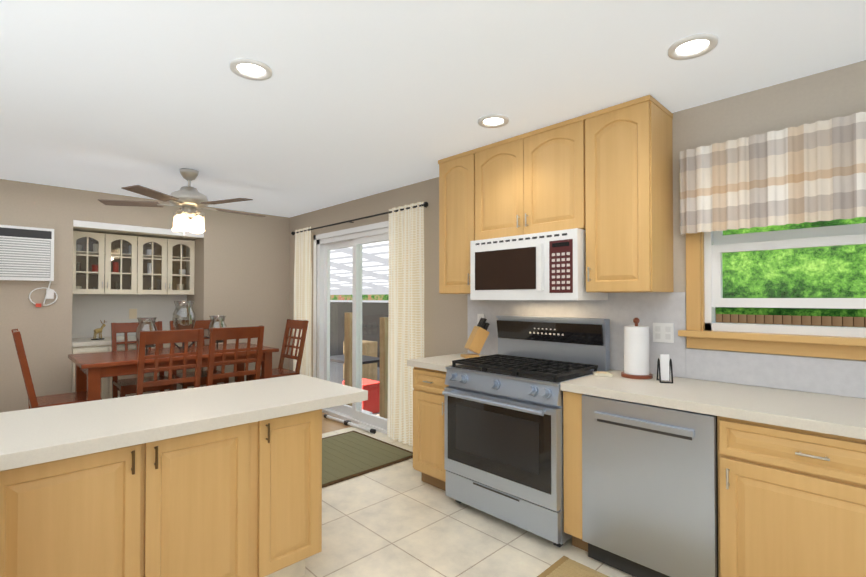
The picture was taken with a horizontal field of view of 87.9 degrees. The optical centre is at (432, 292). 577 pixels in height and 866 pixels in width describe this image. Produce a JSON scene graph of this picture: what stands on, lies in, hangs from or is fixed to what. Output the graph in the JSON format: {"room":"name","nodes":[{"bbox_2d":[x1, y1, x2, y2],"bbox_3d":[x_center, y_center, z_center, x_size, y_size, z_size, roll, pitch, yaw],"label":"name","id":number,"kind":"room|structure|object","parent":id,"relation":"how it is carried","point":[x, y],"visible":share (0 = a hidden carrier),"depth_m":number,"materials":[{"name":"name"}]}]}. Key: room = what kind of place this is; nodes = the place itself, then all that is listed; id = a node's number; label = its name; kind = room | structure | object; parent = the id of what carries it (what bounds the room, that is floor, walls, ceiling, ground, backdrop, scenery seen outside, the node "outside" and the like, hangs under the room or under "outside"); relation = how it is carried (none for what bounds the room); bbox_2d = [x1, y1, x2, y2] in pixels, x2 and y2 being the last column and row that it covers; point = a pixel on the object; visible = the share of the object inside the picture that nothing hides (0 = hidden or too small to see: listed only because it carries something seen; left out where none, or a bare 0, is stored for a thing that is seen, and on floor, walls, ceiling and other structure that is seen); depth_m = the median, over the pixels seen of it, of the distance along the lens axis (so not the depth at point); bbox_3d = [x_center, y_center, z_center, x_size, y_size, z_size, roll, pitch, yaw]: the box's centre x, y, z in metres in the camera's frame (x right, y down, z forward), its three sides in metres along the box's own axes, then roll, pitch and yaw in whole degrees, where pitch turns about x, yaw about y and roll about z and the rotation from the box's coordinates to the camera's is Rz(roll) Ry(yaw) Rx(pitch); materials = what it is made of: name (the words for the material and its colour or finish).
{"room":"kitchen","nodes":[
{"label":"kitchen","id":0,"kind":"room"},
{"bbox_2d":[0,179,289,412],"bbox_3d":[-4.247,0.198,4.317,5.750,2.480,0.700,1,-1,-44],"label":"wall","id":1,"kind":"structure","parent":0,"point":[241,276],"depth_m":4.71,"materials":[{"name":"paint"}]},
{"bbox_2d":[0,222,57,283],"bbox_3d":[-3.919,-0.365,4.089,0.770,0.560,0.091,1,-1,-44],"label":"air conditioner","id":2,"kind":"object","parent":1,"relation":"attached to","point":[28,254],"visible":1,"depth_m":4.18,"materials":[{"name":"paint"}]},
{"bbox_2d":[29,281,57,306],"bbox_3d":[-3.735,0.013,4.303,0.212,0.249,0.031,1,-1,-44],"label":"cord","id":3,"kind":"object","parent":2,"relation":"attached to","point":[49,293],"visible":1,"depth_m":4.32,"materials":[{"name":"white plastic"}]},
{"bbox_2d":[73,220,203,239],"bbox_3d":[-3.382,-0.689,5.139,1.216,0.063,0.646,1,-1,-44],"label":"trim","id":4,"kind":"structure","parent":1,"relation":"attached to","point":[98,227],"depth_m":4.94,"materials":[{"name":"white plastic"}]},
{"bbox_2d":[322,412,352,433],"bbox_3d":[-3.627,1.481,3.774,5.900,0.100,2.320,1,-1,-44],"label":"floor","id":5,"kind":"structure","parent":0,"point":[329,425],"depth_m":4.89,"materials":[{"name":"beige tile"}]},
{"bbox_2d":[11,329,101,408],"bbox_3d":[-3.125,0.864,3.727,0.549,1.134,0.460,1,-1,-44],"label":"chair","id":6,"kind":"object","parent":5,"relation":"on","point":[34,401],"visible":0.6,"depth_m":3.53,"materials":[{"name":"brown wood"}]},
{"bbox_2d":[72,231,201,399],"bbox_3d":[-3.385,0.398,5.128,1.212,2.100,0.634,1,-1,-44],"label":"hutch","id":7,"kind":"object","parent":5,"relation":"on","point":[117,278],"visible":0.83,"depth_m":5.16,"materials":[{"name":"beige paint"}]},
{"bbox_2d":[91,320,105,339],"bbox_3d":[-3.596,0.399,4.830,0.134,0.207,0.118,1,-1,-44],"label":"deer figurine","id":8,"kind":"object","parent":7,"relation":"on","point":[97,331],"visible":1,"depth_m":4.81,"materials":[{"name":"gold metal"}]},
{"bbox_2d":[111,321,173,397],"bbox_3d":[-2.988,0.875,4.616,0.460,1.134,0.549,1,-1,-44],"label":"chair","id":9,"kind":"object","parent":5,"relation":"on","point":[124,387],"visible":0.42,"depth_m":4.62,"materials":[{"name":"brown wood"}]},
{"bbox_2d":[125,328,203,396],"bbox_3d":[-2.283,0.865,3.809,0.460,1.134,0.549,1,-1,-44],"label":"chair","id":10,"kind":"object","parent":5,"relation":"on","point":[171,337],"visible":0.46,"depth_m":3.64,"materials":[{"name":"brown wood"}]},
{"bbox_2d":[68,343,278,401],"bbox_3d":[-2.513,1.009,4.443,1.640,0.860,0.910,1,-1,-44],"label":"dining table","id":11,"kind":"object","parent":5,"relation":"on","point":[92,370],"visible":0.62,"depth_m":4.12,"materials":[{"name":"brown wood"}]},
{"bbox_2d":[136,301,225,353],"bbox_3d":[-2.484,0.329,4.479,0.815,0.497,0.264,1,-1,-44],"label":"centerpiece","id":12,"kind":"object","parent":11,"relation":"on","point":[184,315],"visible":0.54,"depth_m":4.41,"materials":[{"name":"clear glass"}]},
{"bbox_2d":[169,320,228,389],"bbox_3d":[-2.602,0.880,4.993,0.460,1.134,0.549,1,-1,-44],"label":"chair","id":13,"kind":"object","parent":5,"relation":"on","point":[204,324],"visible":0.21,"depth_m":4.95,"materials":[{"name":"brown wood"}]},
{"bbox_2d":[191,325,263,387],"bbox_3d":[-1.911,0.870,4.173,0.460,1.134,0.549,1,-1,-44],"label":"chair","id":14,"kind":"object","parent":5,"relation":"on","point":[229,333],"visible":0.48,"depth_m":4.01,"materials":[{"name":"brown wood"}]},
{"bbox_2d":[246,319,308,380],"bbox_3d":[-1.787,0.882,5.133,0.549,1.134,0.460,1,-1,-44],"label":"chair","id":15,"kind":"object","parent":5,"relation":"on","point":[280,370],"visible":0.42,"depth_m":5.20,"materials":[{"name":"brown wood"}]},
{"bbox_2d":[324,414,375,433],"bbox_3d":[-0.923,1.420,4.894,0.078,0.043,0.902,1,-1,-44],"label":"bar","id":16,"kind":"object","parent":5,"relation":"on","point":[350,423],"visible":0.96,"depth_m":4.86,"materials":[{"name":"white plastic"}]},
{"bbox_2d":[0,0,865,217],"bbox_3d":[-1.554,-1.126,1.687,5.900,0.100,8.250,1,-1,-44],"label":"ceiling","id":17,"kind":"structure","parent":0,"point":[349,100],"depth_m":2.23,"materials":[{"name":"paint"}]},
{"bbox_2d":[98,168,264,233],"bbox_3d":[-2.074,-0.758,3.880,1.257,0.579,1.292,1,-1,-44],"label":"ceiling fan","id":18,"kind":"object","parent":17,"relation":"hanging from","point":[188,200],"visible":1,"depth_m":3.76,"materials":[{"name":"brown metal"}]},
{"bbox_2d":[230,58,271,80],"bbox_3d":[-0.867,-1.063,2.141,0.190,0.011,0.190,1,-1,-44],"label":"recessed light","id":19,"kind":"object","parent":17,"relation":"in","point":[250,69],"visible":0.98,"depth_m":2.14,"materials":[{"name":"white plastic"}]},
{"bbox_2d":[478,114,508,127],"bbox_3d":[0.371,-1.056,2.764,0.190,0.011,0.190,1,-1,-44],"label":"recessed light","id":20,"kind":"object","parent":17,"relation":"in","point":[493,121],"visible":0.98,"depth_m":2.76,"materials":[{"name":"white plastic"}]},
{"bbox_2d":[668,33,717,59],"bbox_3d":[1.125,-1.066,1.949,0.190,0.011,0.190,1,-1,-44],"label":"recessed light","id":21,"kind":"object","parent":17,"relation":"in","point":[692,46],"visible":1,"depth_m":1.94,"materials":[{"name":"white plastic"}]},
{"bbox_2d":[301,427,633,576],"bbox_3d":[-0.743,1.444,0.825,5.900,0.100,5.930,1,-1,-44],"label":"floor","id":22,"kind":"structure","parent":0,"point":[400,519],"depth_m":2.60,"materials":[{"name":"beige tile"}]},
{"bbox_2d":[0,406,334,576],"bbox_3d":[-1.071,0.976,1.433,1.873,0.850,1.610,1,-1,-44],"label":"kitchen island","id":23,"kind":"object","parent":22,"relation":"on","point":[222,480],"depth_m":1.77,"materials":[{"name":"brown wood"}]},
{"bbox_2d":[0,374,367,465],"bbox_3d":[-1.107,0.535,2.110,1.440,0.050,0.720,1,-1,-44],"label":"island countertop","id":24,"kind":"structure","parent":23,"relation":"on","point":[28,435],"depth_m":1.90,"materials":[{"name":"beige stone"}]},
{"bbox_2d":[322,431,412,487],"bbox_3d":[-0.946,1.424,3.844,1.330,0.014,1.010,1,-1,-44],"label":"area rug","id":25,"kind":"object","parent":22,"relation":"on","point":[349,455],"visible":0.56,"depth_m":3.91,"materials":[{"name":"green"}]},
{"bbox_2d":[413,368,448,490],"bbox_3d":[0.197,0.989,3.427,0.616,0.875,0.391,1,-1,-44],"label":"base cabinet","id":26,"kind":"object","parent":22,"relation":"on","point":[428,398],"depth_m":3.23,"materials":[{"name":"brown wood"}]},
{"bbox_2d":[407,352,480,371],"bbox_3d":[0.180,0.523,3.430,0.644,0.043,0.411,1,-1,-44],"label":"countertop","id":27,"kind":"structure","parent":26,"relation":"on","point":[436,363],"depth_m":3.28,"materials":[{"name":"beige stone"}]},
{"bbox_2d":[461,318,489,357],"bbox_3d":[0.332,0.350,3.519,0.215,0.303,0.090,0,-1,-19],"label":"knife block","id":28,"kind":"object","parent":27,"relation":"on","point":[478,336],"visible":1,"depth_m":3.49,"materials":[{"name":"brown wood"}]},
{"bbox_2d":[442,315,609,546],"bbox_3d":[0.582,0.794,2.932,0.726,1.252,0.850,1,-1,-44],"label":"stove","id":29,"kind":"object","parent":22,"relation":"on","point":[503,434],"visible":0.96,"depth_m":2.76,"materials":[{"name":"silver metal"}]},
{"bbox_2d":[537,556,608,576],"bbox_3d":[1.009,1.398,1.629,0.630,0.010,1.530,1,-1,-44],"label":"kitchen mat","id":30,"kind":"object","parent":22,"relation":"on","point":[564,566],"visible":1,"depth_m":2.27,"materials":[{"name":"brown fabric"}]},
{"bbox_2d":[717,416,865,576],"bbox_3d":[1.668,0.970,1.922,0.616,0.875,0.643,1,-1,-44],"label":"base cabinet","id":31,"kind":"object","parent":22,"relation":"on","point":[792,480],"depth_m":1.76,"materials":[{"name":"brown wood"}]},
{"bbox_2d":[582,394,717,576],"bbox_3d":[1.211,0.971,2.357,0.632,0.860,0.610,1,-1,-44],"label":"dishwasher","id":32,"kind":"object","parent":31,"relation":"in","point":[649,490],"visible":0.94,"depth_m":2.12,"materials":[{"name":"grey metal"}]},
{"bbox_2d":[560,368,865,439],"bbox_3d":[1.784,0.502,1.790,0.644,0.043,2.461,1,-1,-44],"label":"countertop","id":33,"kind":"structure","parent":31,"relation":"on","point":[823,412],"depth_m":2.04,"materials":[{"name":"beige stone"}]},
{"bbox_2d":[593,371,612,376],"bbox_3d":[1.006,0.480,2.666,0.100,0.022,0.070,0,-1,11],"label":"soap dish","id":34,"kind":"object","parent":33,"relation":"on","point":[604,373],"visible":1,"depth_m":2.64,"materials":[{"name":"beige ceramic"}]},
{"bbox_2d":[621,318,652,378],"bbox_3d":[1.190,0.317,2.624,0.170,0.346,0.170,1,-1,-44],"label":"paper towel holder","id":35,"kind":"object","parent":33,"relation":"on","point":[636,351],"visible":1,"depth_m":2.57,"materials":[{"name":"white paper"}]},
{"bbox_2d":[657,354,672,382],"bbox_3d":[1.273,0.414,2.466,0.068,0.151,0.088,0,-1,16],"label":"napkin holder","id":36,"kind":"object","parent":33,"relation":"on","point":[664,365],"visible":1,"depth_m":2.46,"materials":[{"name":"black metal"}]},
{"bbox_2d":[289,60,865,398],"bbox_3d":[0.502,0.190,3.680,0.150,2.480,8.250,1,-1,-44],"label":"wall","id":37,"kind":"structure","parent":0,"point":[828,94],"depth_m":2.62,"materials":[{"name":"paint"}]},
{"bbox_2d":[313,221,388,433],"bbox_3d":[-0.863,0.362,5.050,0.142,2.170,1.660,1,-1,-44],"label":"door frame","id":38,"kind":"structure","parent":37,"relation":"attached to","point":[355,238],"depth_m":5.15,"materials":[{"name":"white plastic"}]},
{"bbox_2d":[291,201,428,445],"bbox_3d":[-0.925,0.300,4.941,0.121,2.240,2.558,1,-1,-44],"label":"door curtain","id":39,"kind":"object","parent":37,"relation":"attached to","point":[406,292],"visible":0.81,"depth_m":4.28,"materials":[{"name":"beige fabric"}]},
{"bbox_2d":[438,149,473,293],"bbox_3d":[0.300,-0.518,3.528,0.357,1.052,0.368,1,-1,-44],"label":"upper cabinet","id":40,"kind":"object","parent":37,"relation":"attached to","point":[456,172],"depth_m":3.40,"materials":[{"name":"brown wood"}]},
{"bbox_2d":[477,314,484,324],"bbox_3d":[0.390,0.229,3.662,0.008,0.115,0.070,1,-1,-44],"label":"electrical outlet plate","id":41,"kind":"object","parent":37,"relation":"attached to","point":[479,316],"depth_m":3.67,"materials":[{"name":"white plastic"}]},
{"bbox_2d":[474,115,585,240],"bbox_3d":[0.727,-0.714,3.094,0.357,0.672,0.855,1,-1,-44],"label":"upper cabinet","id":42,"kind":"object","parent":37,"relation":"attached to","point":[534,181],"depth_m":2.92,"materials":[{"name":"brown wood"}]},
{"bbox_2d":[470,228,607,299],"bbox_3d":[0.690,-0.162,3.050,0.432,0.423,0.826,1,-1,-44],"label":"microwave","id":43,"kind":"object","parent":42,"relation":"attached to","point":[550,265],"visible":1,"depth_m":2.85,"materials":[{"name":"white plastic"}]},
{"bbox_2d":[586,95,673,292],"bbox_3d":[1.156,-0.529,2.653,0.357,1.052,0.372,1,-1,-44],"label":"upper cabinet","id":44,"kind":"object","parent":37,"relation":"attached to","point":[603,178],"depth_m":2.51,"materials":[{"name":"brown wood"}]},
{"bbox_2d":[653,323,673,342],"bbox_3d":[1.365,0.237,2.664,0.008,0.115,0.115,1,-1,-44],"label":"electrical outlet plate","id":45,"kind":"object","parent":37,"relation":"attached to","point":[663,332],"depth_m":2.66,"materials":[{"name":"white plastic"}]},
{"bbox_2d":[678,218,865,360],"bbox_3d":[2.023,-0.256,2.061,0.185,1.130,1.600,1,-1,-44],"label":"window","id":46,"kind":"structure","parent":37,"relation":"in","point":[843,317],"depth_m":2.35,"materials":[{"name":"white plastic"}]},
{"bbox_2d":[679,112,865,235],"bbox_3d":[2.005,-0.572,1.961,0.113,0.470,1.682,1,-1,-44],"label":"window valance","id":47,"kind":"object","parent":37,"relation":"attached to","point":[813,172],"visible":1,"depth_m":2.22,"materials":[{"name":"beige fabric"}]},
{"label":"outside","id":48,"kind":"structure","parent":0,"visible":0},
{"bbox_2d":[330,361,379,415],"bbox_3d":[2.401,2.103,10.303,11.840,0.080,32.000,1,-1,-44],"label":"ground","id":49,"kind":"structure","parent":48,"point":[334,370],"depth_m":11.56,"materials":[{"name":"grey concrete"}]},
{"bbox_2d":[330,300,388,418],"bbox_3d":[-4.628,1.153,12.743,4.500,1.880,18.700,1,-1,-44],"label":"patio","id":50,"kind":"structure","parent":49,"relation":"on","point":[375,315],"depth_m":10.47,"materials":[{"name":"black"}]},
{"bbox_2d":[330,241,388,294],"bbox_3d":[-4.678,-0.457,12.714,5.056,1.000,18.700,1,-1,-44],"label":"roof","id":51,"kind":"structure","parent":48,"point":[346,276],"depth_m":9.81,"materials":[{"name":"white"}]},
{"bbox_2d":[330,294,388,299],"bbox_3d":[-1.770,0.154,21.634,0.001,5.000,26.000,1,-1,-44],"label":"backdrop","id":52,"kind":"structure","parent":48,"point":[365,297],"depth_m":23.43,"materials":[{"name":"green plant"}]},
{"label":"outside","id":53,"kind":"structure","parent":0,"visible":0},
{"bbox_2d":[722,217,865,297],"bbox_3d":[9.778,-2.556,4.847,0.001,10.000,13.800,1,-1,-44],"label":"trees","id":54,"kind":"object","parent":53,"point":[731,289],"depth_m":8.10,"materials":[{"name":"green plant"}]}
]}

